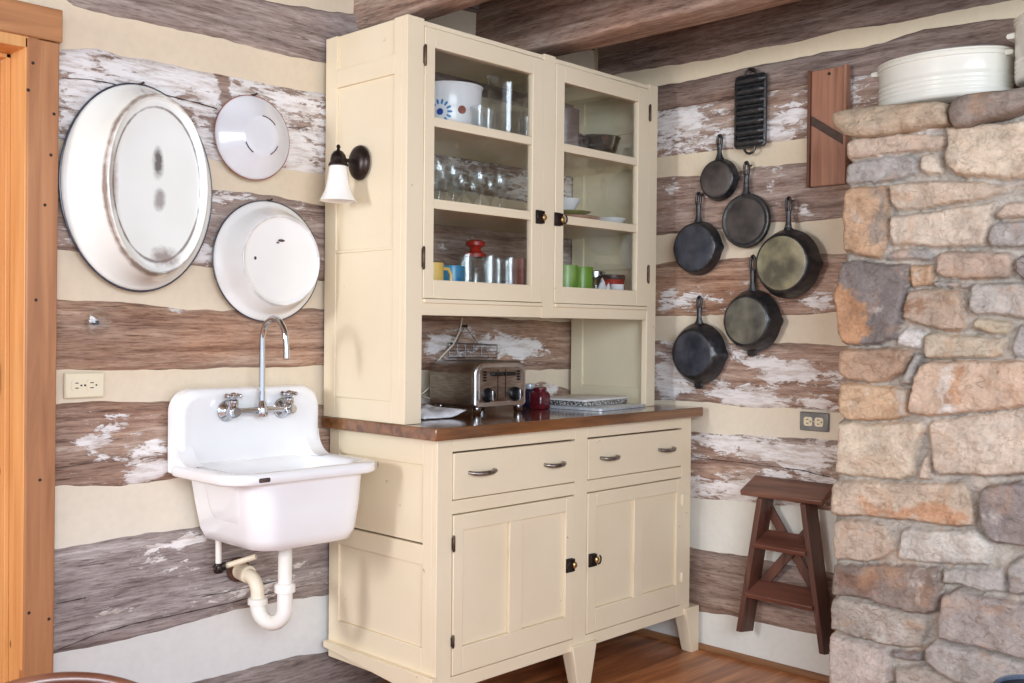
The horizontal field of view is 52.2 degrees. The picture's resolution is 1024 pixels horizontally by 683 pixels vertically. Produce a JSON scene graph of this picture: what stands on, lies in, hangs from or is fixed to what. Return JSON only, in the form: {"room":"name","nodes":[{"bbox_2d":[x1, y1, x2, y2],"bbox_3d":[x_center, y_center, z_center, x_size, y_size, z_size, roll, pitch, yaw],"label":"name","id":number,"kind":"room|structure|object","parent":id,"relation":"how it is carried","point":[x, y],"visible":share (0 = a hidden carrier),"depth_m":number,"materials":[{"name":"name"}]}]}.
{"room":"kitchen","nodes":[
{"label":"kitchen","id":0,"kind":"room"},
{"bbox_2d":[18,0,594,682],"bbox_3d":[-1.310,-0.080,2.711,0.255,2.474,5.000,1,1,44],"label":"wall","id":1,"kind":"structure","parent":0,"point":[139,597],"depth_m":2.98,"materials":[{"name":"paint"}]},
{"bbox_2d":[0,31,35,682],"bbox_3d":[-1.634,0.184,2.348,0.260,1.900,1.014,1,1,44],"label":"door","id":2,"kind":"structure","parent":1,"relation":"in","point":[13,47],"depth_m":2.64,"materials":[{"name":"brown wood"}]},
{"bbox_2d":[0,0,62,43],"bbox_3d":[-1.538,-0.795,2.250,0.034,0.082,1.124,1,1,44],"label":"trim","id":3,"kind":"structure","parent":1,"relation":"attached to","point":[17,17],"depth_m":2.59,"materials":[{"name":"brown wood"}]},
{"bbox_2d":[19,38,58,677],"bbox_3d":[-1.190,0.191,2.631,0.030,1.888,0.084,1,1,44],"label":"trim","id":4,"kind":"structure","parent":1,"relation":"attached to","point":[42,130],"depth_m":2.62,"materials":[{"name":"brown wood"}]},
{"bbox_2d":[63,372,103,398],"bbox_3d":[-1.120,0.115,2.740,0.013,0.066,0.105,1,1,44],"label":"wall outlet","id":5,"kind":"object","parent":1,"relation":"attached to","point":[88,384],"visible":1,"depth_m":2.73,"materials":[{"name":"beige plastic"}]},
{"bbox_2d":[71,379,83,391],"bbox_3d":[-1.131,0.115,2.723,0.004,0.032,0.032,1,1,44],"label":"socket","id":6,"kind":"object","parent":5,"relation":"attached to","point":[77,385],"depth_m":2.72,"materials":[{"name":"beige plastic"}]},
{"bbox_2d":[87,379,98,390],"bbox_3d":[-1.103,0.115,2.752,0.004,0.032,0.032,1,1,44],"label":"socket","id":7,"kind":"object","parent":5,"relation":"attached to","point":[92,384],"depth_m":2.75,"materials":[{"name":"beige plastic"}]},
{"bbox_2d":[58,81,211,291],"bbox_3d":[-0.965,-0.414,2.779,0.123,0.565,0.434,1,1,44],"label":"tub","id":8,"kind":"object","parent":1,"relation":"hanging from","point":[135,181],"visible":1,"depth_m":2.72,"materials":[{"name":"metal"}]},
{"bbox_2d":[168,384,328,473],"bbox_3d":[-0.745,0.248,3.019,0.114,0.233,0.472,1,1,44],"label":"backsplash","id":9,"kind":"structure","parent":1,"relation":"attached to","point":[197,435],"depth_m":2.99,"materials":[{"name":"white ceramic"}]},
{"bbox_2d":[214,93,289,180],"bbox_3d":[-0.744,-0.600,3.049,0.058,0.255,0.253,1,1,44],"label":"decorative plate","id":10,"kind":"object","parent":1,"relation":"hanging from","point":[251,136],"visible":1,"depth_m":3.02,"materials":[{"name":"white"}]},
{"bbox_2d":[212,198,319,321],"bbox_3d":[-0.700,-0.240,3.082,0.086,0.368,0.369,1,1,44],"label":"basin","id":11,"kind":"object","parent":1,"relation":"hanging from","point":[266,258],"visible":0.98,"depth_m":3.03,"materials":[{"name":"white metal"}]},
{"bbox_2d":[168,384,378,550],"bbox_3d":[-0.659,0.355,2.939,0.354,0.443,0.504,1,1,44],"label":"sink","id":12,"kind":"object","parent":1,"relation":"attached to","point":[269,483],"visible":1,"depth_m":2.90,"materials":[{"name":"white ceramic"}]},
{"bbox_2d":[213,540,256,573],"bbox_3d":[-0.784,0.609,2.962,0.122,0.095,0.034,0,1,-10],"label":"supply pipe","id":13,"kind":"object","parent":12,"relation":"attached to","point":[219,567],"visible":0.97,"depth_m":2.95,"materials":[{"name":"white plastic"}]},
{"bbox_2d":[217,315,297,421],"bbox_3d":[-0.686,0.077,2.974,0.165,0.303,0.246,1,1,44],"label":"faucet","id":14,"kind":"object","parent":12,"relation":"attached to","point":[227,410],"visible":1,"depth_m":2.99,"materials":[{"name":"silver metal"}]},
{"bbox_2d":[227,549,294,630],"bbox_3d":[-0.722,0.695,2.996,0.250,0.248,0.077,1,1,37],"label":"drain pipe","id":15,"kind":"object","parent":12,"relation":"attached to","point":[284,588],"visible":0.97,"depth_m":2.95,"materials":[{"name":"white plastic"}]},
{"bbox_2d":[172,453,375,550],"bbox_3d":[-0.660,0.451,2.940,0.353,0.224,0.504,1,1,44],"label":"basin","id":16,"kind":"object","parent":12,"relation":"in","point":[250,501],"depth_m":2.84,"materials":[{"name":"white ceramic"}]},
{"bbox_2d":[421,318,462,398],"bbox_3d":[-0.233,0.056,3.588,0.029,0.279,0.221,1,1,38],"label":"cord","id":17,"kind":"object","parent":1,"relation":"attached to","point":[452,345],"visible":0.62,"depth_m":3.60,"materials":[{"name":"beige plastic"}]},
{"bbox_2d":[448,324,496,357],"bbox_3d":[-0.140,0.000,3.715,0.030,0.121,0.239,1,1,44],"label":"wire rack","id":18,"kind":"object","parent":1,"relation":"attached to","point":[466,325],"visible":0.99,"depth_m":3.70,"materials":[{"name":"grey metal"}]},
{"bbox_2d":[379,632,822,682],"bbox_3d":[-0.101,1.194,0.704,4.900,0.050,6.200,1,1,44],"label":"floor","id":19,"kind":"structure","parent":0,"point":[630,657],"depth_m":3.63,"materials":[{"name":"brown wood"}]},
{"bbox_2d":[5,671,137,682],"bbox_3d":[-0.647,0.776,1.461,0.432,0.759,0.456,0,1,-24],"label":"wooden chair","id":20,"kind":"object","parent":19,"relation":"on","point":[72,676],"visible":1,"depth_m":1.26,"materials":[{"name":"brown wood"}]},
{"bbox_2d":[323,417,698,682],"bbox_3d":[0.050,0.704,3.549,0.538,0.865,1.334,1,1,44],"label":"base cabinet","id":21,"kind":"object","parent":19,"relation":"on","point":[469,560],"visible":0.84,"depth_m":3.20,"materials":[{"name":"beige paint"}]},
{"bbox_2d":[322,404,702,440],"bbox_3d":[0.053,0.254,3.542,0.536,0.034,1.305,1,1,44],"label":"countertop","id":22,"kind":"structure","parent":21,"relation":"on","point":[492,421],"depth_m":3.23,"materials":[{"name":"brown wood"}]},
{"bbox_2d":[421,404,465,418],"bbox_3d":[-0.268,0.218,3.283,0.192,0.030,0.181,1,1,44],"label":"cloth","id":23,"kind":"object","parent":22,"relation":"on","point":[428,411],"visible":0.69,"depth_m":3.23,"materials":[{"name":"white fabric"}]},
{"bbox_2d":[430,359,525,414],"bbox_3d":[-0.105,0.148,3.506,0.250,0.172,0.242,1,1,44],"label":"toaster","id":24,"kind":"object","parent":22,"relation":"on","point":[476,384],"visible":0.98,"depth_m":3.43,"materials":[{"name":"metal"}]},
{"bbox_2d":[324,14,657,424],"bbox_3d":[-0.019,-0.351,3.544,0.413,1.172,1.195,1,1,44],"label":"hutch","id":25,"kind":"object","parent":22,"relation":"on","point":[380,78],"visible":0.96,"depth_m":3.24,"materials":[{"name":"beige paint"}]},
{"bbox_2d":[319,144,369,202],"bbox_3d":[-0.501,-0.500,3.084,0.109,0.175,0.136,1,1,44],"label":"wall sconce","id":26,"kind":"object","parent":25,"relation":"attached to","point":[337,189],"visible":1,"depth_m":3.06,"materials":[{"name":"white glass"}]},
{"bbox_2d":[422,262,452,298],"bbox_3d":[-0.231,-0.180,3.160,0.074,0.112,0.107,1,1,44],"label":"ceramic mug","id":27,"kind":"object","parent":25,"relation":"on","point":[438,268],"visible":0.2,"depth_m":3.12,"materials":[{"name":"yellow ceramic"}]},
{"bbox_2d":[444,265,465,299],"bbox_3d":[-0.200,-0.182,3.307,0.117,0.112,0.084,1,1,44],"label":"ceramic mug","id":28,"kind":"object","parent":25,"relation":"on","point":[459,272],"visible":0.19,"depth_m":3.26,"materials":[{"name":"blue ceramic"}]},
{"bbox_2d":[435,81,482,125],"bbox_3d":[-0.200,-0.735,3.360,0.216,0.156,0.216,1,1,44],"label":"mixing bowl","id":29,"kind":"object","parent":25,"relation":"on","point":[458,101],"visible":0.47,"depth_m":3.27,"materials":[{"name":"white ceramic"}]},
{"bbox_2d":[464,239,485,257],"bbox_3d":[-0.123,-0.234,3.494,0.076,0.213,0.076,1,1,44],"label":"glass jar","id":30,"kind":"object","parent":25,"relation":"on","point":[475,245],"visible":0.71,"depth_m":3.47,"materials":[{"name":"red glass"}]},
{"bbox_2d":[481,116,487,127],"bbox_3d":[-0.138,-0.711,3.589,0.115,0.105,0.117,1,1,-1],"label":"drinking glass","id":31,"kind":"object","parent":25,"relation":"on","point":[484,121],"visible":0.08,"depth_m":3.56,"materials":[{"name":"clear glass"}]},
{"bbox_2d":[509,258,533,302],"bbox_3d":[0.034,-0.201,3.513,0.088,0.150,0.088,1,1,44],"label":"ceramic cup","id":32,"kind":"object","parent":25,"relation":"on","point":[517,266],"visible":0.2,"depth_m":3.47,"materials":[{"name":"red ceramic"}]},
{"bbox_2d":[434,128,632,176],"bbox_3d":[-0.031,-0.648,3.555,0.365,0.017,1.154,1,1,44],"label":"shelf","id":33,"kind":"object","parent":25,"relation":"attached to","point":[447,142],"depth_m":3.59,"materials":[{"name":"beige paint"}]},
{"bbox_2d":[434,209,632,238],"bbox_3d":[-0.034,-0.407,3.558,0.365,0.018,1.154,1,1,44],"label":"shelf","id":34,"kind":"object","parent":25,"relation":"attached to","point":[441,217],"depth_m":3.59,"materials":[{"name":"beige paint"}]},
{"bbox_2d":[557,265,577,303],"bbox_3d":[0.178,-0.195,3.619,0.081,0.138,0.105,1,1,44],"label":"ceramic mug","id":35,"kind":"object","parent":25,"relation":"on","point":[570,272],"visible":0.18,"depth_m":3.59,"materials":[{"name":"green ceramic"}]},
{"bbox_2d":[564,107,579,145],"bbox_3d":[0.178,-0.734,3.678,0.122,0.155,0.122,1,1,44],"label":"enamel pot","id":36,"kind":"object","parent":25,"relation":"on","point":[571,115],"visible":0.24,"depth_m":3.63,"materials":[{"name":"grey metal"}]},
{"bbox_2d":[564,214,599,219],"bbox_3d":[0.231,-0.433,3.789,0.165,0.034,0.194,1,1,44],"label":"serving dish","id":37,"kind":"object","parent":25,"relation":"on","point":[572,215],"visible":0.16,"depth_m":3.71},
{"bbox_2d":[563,210,590,214],"bbox_3d":[0.204,-0.458,3.761,0.160,0.014,0.160,1,1,44],"label":"ceramic plate","id":38,"kind":"object","parent":37,"relation":"on","point":[579,212],"visible":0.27,"depth_m":3.71,"materials":[{"name":"green ceramic"}]},
{"bbox_2d":[564,198,579,209],"bbox_3d":[0.198,-0.489,3.761,0.092,0.045,0.092,1,1,44],"label":"bowl","id":39,"kind":"object","parent":38,"relation":"on","point":[569,203],"visible":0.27,"depth_m":3.73,"materials":[{"name":"white ceramic"}]},
{"bbox_2d":[578,266,592,304],"bbox_3d":[0.237,-0.196,3.728,0.110,0.138,0.080,1,1,44],"label":"ceramic mug","id":40,"kind":"object","parent":25,"relation":"on","point":[585,274],"visible":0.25,"depth_m":3.68,"materials":[{"name":"green ceramic"}]},
{"bbox_2d":[593,270,605,277],"bbox_3d":[0.314,-0.200,3.959,0.077,0.142,0.078,1,1,44],"label":"glass jar","id":41,"kind":"object","parent":25,"relation":"on","point":[596,273],"visible":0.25,"depth_m":3.92,"materials":[{"name":"clear glass"}]},
{"bbox_2d":[579,133,620,153],"bbox_3d":[0.304,-0.699,3.801,0.186,0.085,0.199,1,1,2],"label":"steel bowl","id":42,"kind":"object","parent":25,"relation":"on","point":[601,142],"visible":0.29,"depth_m":3.73,"materials":[{"name":"silver metal"}]},
{"bbox_2d":[596,278,615,305],"bbox_3d":[0.324,-0.178,3.733,0.052,0.104,0.090,1,1,44],"label":"folded napkin","id":43,"kind":"object","parent":25,"relation":"on","point":[602,285],"visible":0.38,"depth_m":3.72,"materials":[{"name":"white fabric"}]},
{"bbox_2d":[600,274,624,289],"bbox_3d":[0.374,-0.187,3.884,0.092,0.120,0.092,1,1,44],"label":"tin can","id":44,"kind":"object","parent":25,"relation":"on","point":[608,278],"visible":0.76,"depth_m":3.84,"materials":[{"name":"red metal"}]},
{"bbox_2d":[599,217,626,222],"bbox_3d":[0.360,-0.431,3.815,0.116,0.032,0.116,1,1,44],"label":"bowl","id":45,"kind":"object","parent":25,"relation":"on","point":[612,219],"visible":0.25,"depth_m":3.77,"materials":[{"name":"white ceramic"}]},
{"bbox_2d":[610,284,623,305],"bbox_3d":[0.379,-0.166,3.780,0.052,0.080,0.052,1,1,44],"label":"ceramic cup","id":46,"kind":"object","parent":25,"relation":"on","point":[612,286],"visible":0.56,"depth_m":3.76,"materials":[{"name":"white ceramic"}]},
{"bbox_2d":[523,383,534,407],"bbox_3d":[0.062,0.191,3.693,0.048,0.085,0.048,1,1,44],"label":"jam jar","id":47,"kind":"object","parent":22,"relation":"on","point":[529,387],"visible":0.59,"depth_m":3.67,"materials":[{"name":"blue glass"}]},
{"bbox_2d":[530,387,549,408],"bbox_3d":[0.098,0.197,3.651,0.056,0.076,0.056,1,1,44],"label":"jam jar","id":48,"kind":"object","parent":22,"relation":"on","point":[540,397],"visible":1,"depth_m":3.63,"materials":[{"name":"red glass"}]},
{"bbox_2d":[550,403,644,410],"bbox_3d":[0.297,0.230,3.753,0.250,0.010,0.306,1,1,37],"label":"cutting board","id":49,"kind":"object","parent":22,"relation":"on","point":[619,406],"visible":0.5,"depth_m":3.65,"materials":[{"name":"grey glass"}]},
{"bbox_2d":[550,398,626,405],"bbox_3d":[0.269,0.216,3.801,0.190,0.016,0.275,1,1,39],"label":"cutting board","id":50,"kind":"object","parent":49,"relation":"on","point":[615,401],"visible":0.5,"depth_m":3.70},
{"bbox_2d":[550,394,627,401],"bbox_3d":[0.265,0.203,3.794,0.200,0.008,0.290,1,1,38],"label":"serving tray","id":51,"kind":"object","parent":50,"relation":"on","point":[575,397],"visible":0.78,"depth_m":3.74,"materials":[{"name":"white ceramic"}]},
{"bbox_2d":[736,475,833,654],"bbox_3d":[0.929,0.751,3.547,0.334,0.557,0.106,1,1,44],"label":"step stool","id":52,"kind":"object","parent":19,"relation":"on","point":[808,542],"visible":0.91,"depth_m":3.54,"materials":[{"name":"brown wood"}]},
{"bbox_2d":[829,87,1023,682],"bbox_3d":[1.531,0.249,2.716,1.378,1.824,0.448,1,1,44],"label":"stone chimney","id":53,"kind":"object","parent":19,"relation":"on","point":[927,498],"visible":1,"depth_m":2.87,"materials":[{"name":"beige stone"}]},
{"bbox_2d":[871,45,1014,105],"bbox_3d":[1.240,-0.747,3.001,0.405,0.144,0.262,1,1,44],"label":"basin","id":54,"kind":"object","parent":53,"relation":"on","point":[943,75],"visible":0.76,"depth_m":2.88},
{"bbox_2d":[1006,13,1023,86],"bbox_3d":[1.495,-0.774,2.696,0.399,0.184,0.272,1,1,44],"label":"enamel roaster","id":55,"kind":"object","parent":53,"relation":"on","point":[1017,37],"visible":0.98,"depth_m":2.76,"materials":[{"name":"white metal"}]},
{"bbox_2d":[993,674,1023,682],"bbox_3d":[1.198,0.971,2.354,0.223,0.380,0.218,1,1,44],"label":"metal bucket","id":56,"kind":"object","parent":19,"relation":"on","point":[1016,678],"visible":1,"depth_m":2.44,"materials":[{"name":"metal"}]},
{"bbox_2d":[594,0,1023,675],"bbox_3d":[1.457,-0.069,3.286,3.100,2.484,0.256,1,1,44],"label":"wall","id":57,"kind":"structure","parent":0,"point":[748,427],"depth_m":3.69,"materials":[{"name":"weathered wood logs"},{"name":"cream mortar chinking"}]},
{"bbox_2d":[673,192,723,274],"bbox_3d":[0.684,-0.396,3.838,0.216,0.307,0.065,1,1,44],"label":"skillet","id":58,"kind":"object","parent":57,"relation":"hanging from","point":[698,247],"visible":1,"depth_m":3.81,"materials":[{"name":"metal"}]},
{"bbox_2d":[672,295,728,387],"bbox_3d":[0.680,0.001,3.831,0.246,0.342,0.081,1,1,44],"label":"skillet","id":59,"kind":"object","parent":57,"relation":"hanging from","point":[700,354],"visible":1,"depth_m":3.79,"materials":[{"name":"metal"}]},
{"bbox_2d":[700,134,739,200],"bbox_3d":[0.752,-0.628,3.777,0.165,0.242,0.057,1,1,44],"label":"skillet","id":60,"kind":"object","parent":57,"relation":"hanging from","point":[719,179],"visible":1,"depth_m":3.75,"materials":[{"name":"metal"}]},
{"bbox_2d":[632,628,828,682],"bbox_3d":[1.393,1.143,3.189,3.020,0.022,0.020,1,1,44],"label":"baseboard","id":61,"kind":"structure","parent":57,"relation":"attached to","point":[792,670],"depth_m":3.73,"materials":[{"name":"brown wood"}]},
{"bbox_2d":[722,161,770,247],"bbox_3d":[0.834,-0.485,3.704,0.193,0.309,0.046,1,1,44],"label":"pan","id":62,"kind":"object","parent":57,"relation":"attached to","point":[746,219],"visible":1,"depth_m":3.69,"materials":[{"name":"metal"}]},
{"bbox_2d":[734,67,767,154],"bbox_3d":[0.847,-0.811,3.690,0.126,0.307,0.052,1,1,44],"label":"pan","id":63,"kind":"object","parent":57,"relation":"hanging from","point":[750,106],"visible":1,"depth_m":3.67,"materials":[{"name":"metal"}]},
{"bbox_2d":[723,254,783,356],"bbox_3d":[0.841,-0.127,3.675,0.240,0.360,0.081,1,1,44],"label":"skillet","id":64,"kind":"object","parent":57,"relation":"hanging from","point":[753,320],"visible":0.98,"depth_m":3.64,"materials":[{"name":"metal"}]},
{"bbox_2d":[755,196,823,298],"bbox_3d":[0.935,-0.321,3.557,0.257,0.349,0.081,1,1,44],"label":"skillet","id":65,"kind":"object","parent":57,"relation":"hanging from","point":[789,262],"visible":1,"depth_m":3.52,"materials":[{"name":"metal"}]},
{"bbox_2d":[800,411,829,431],"bbox_3d":[1.026,0.272,3.549,0.106,0.064,0.013,1,1,44],"label":"wall outlet","id":66,"kind":"object","parent":57,"relation":"attached to","point":[809,421],"visible":1,"depth_m":3.54,"materials":[{"name":"grey plastic"}]},
{"bbox_2d":[804,417,812,425],"bbox_3d":[1.008,0.272,3.560,0.032,0.031,0.004,1,1,44],"label":"socket","id":67,"kind":"object","parent":66,"relation":"attached to","point":[808,421],"depth_m":3.56,"materials":[{"name":"beige plastic"}]},
{"bbox_2d":[814,417,823,426],"bbox_3d":[1.037,0.272,3.532,0.032,0.031,0.004,1,1,44],"label":"socket","id":68,"kind":"object","parent":66,"relation":"attached to","point":[818,421],"depth_m":3.53,"materials":[{"name":"beige plastic"}]},
{"bbox_2d":[806,64,850,187],"bbox_3d":[1.052,-0.713,3.477,0.140,0.391,0.032,1,1,44],"label":"wooden slicer","id":69,"kind":"object","parent":57,"relation":"attached to","point":[829,90],"visible":0.89,"depth_m":3.48,"materials":[{"name":"brown wood"}]},
{"bbox_3d":[-0.077,-1.356,0.674,4.900,0.050,6.200,1,1,44],"label":"ceiling","id":70,"kind":"structure","parent":0,"visible":0},
{"bbox_2d":[354,0,488,29],"bbox_3d":[0.673,-1.169,2.283,3.200,0.389,0.107,1,1,44],"label":"ceiling beam","id":71,"kind":"structure","parent":70,"relation":"attached to","point":[368,13],"depth_m":3.21,"materials":[{"name":"brown wood"}]},
{"bbox_2d":[476,0,799,56],"bbox_3d":[1.067,-1.167,2.689,3.200,0.394,0.147,1,1,44],"label":"ceiling beam","id":72,"kind":"structure","parent":70,"relation":"attached to","point":[555,28],"depth_m":3.41,"materials":[{"name":"brown wood"}]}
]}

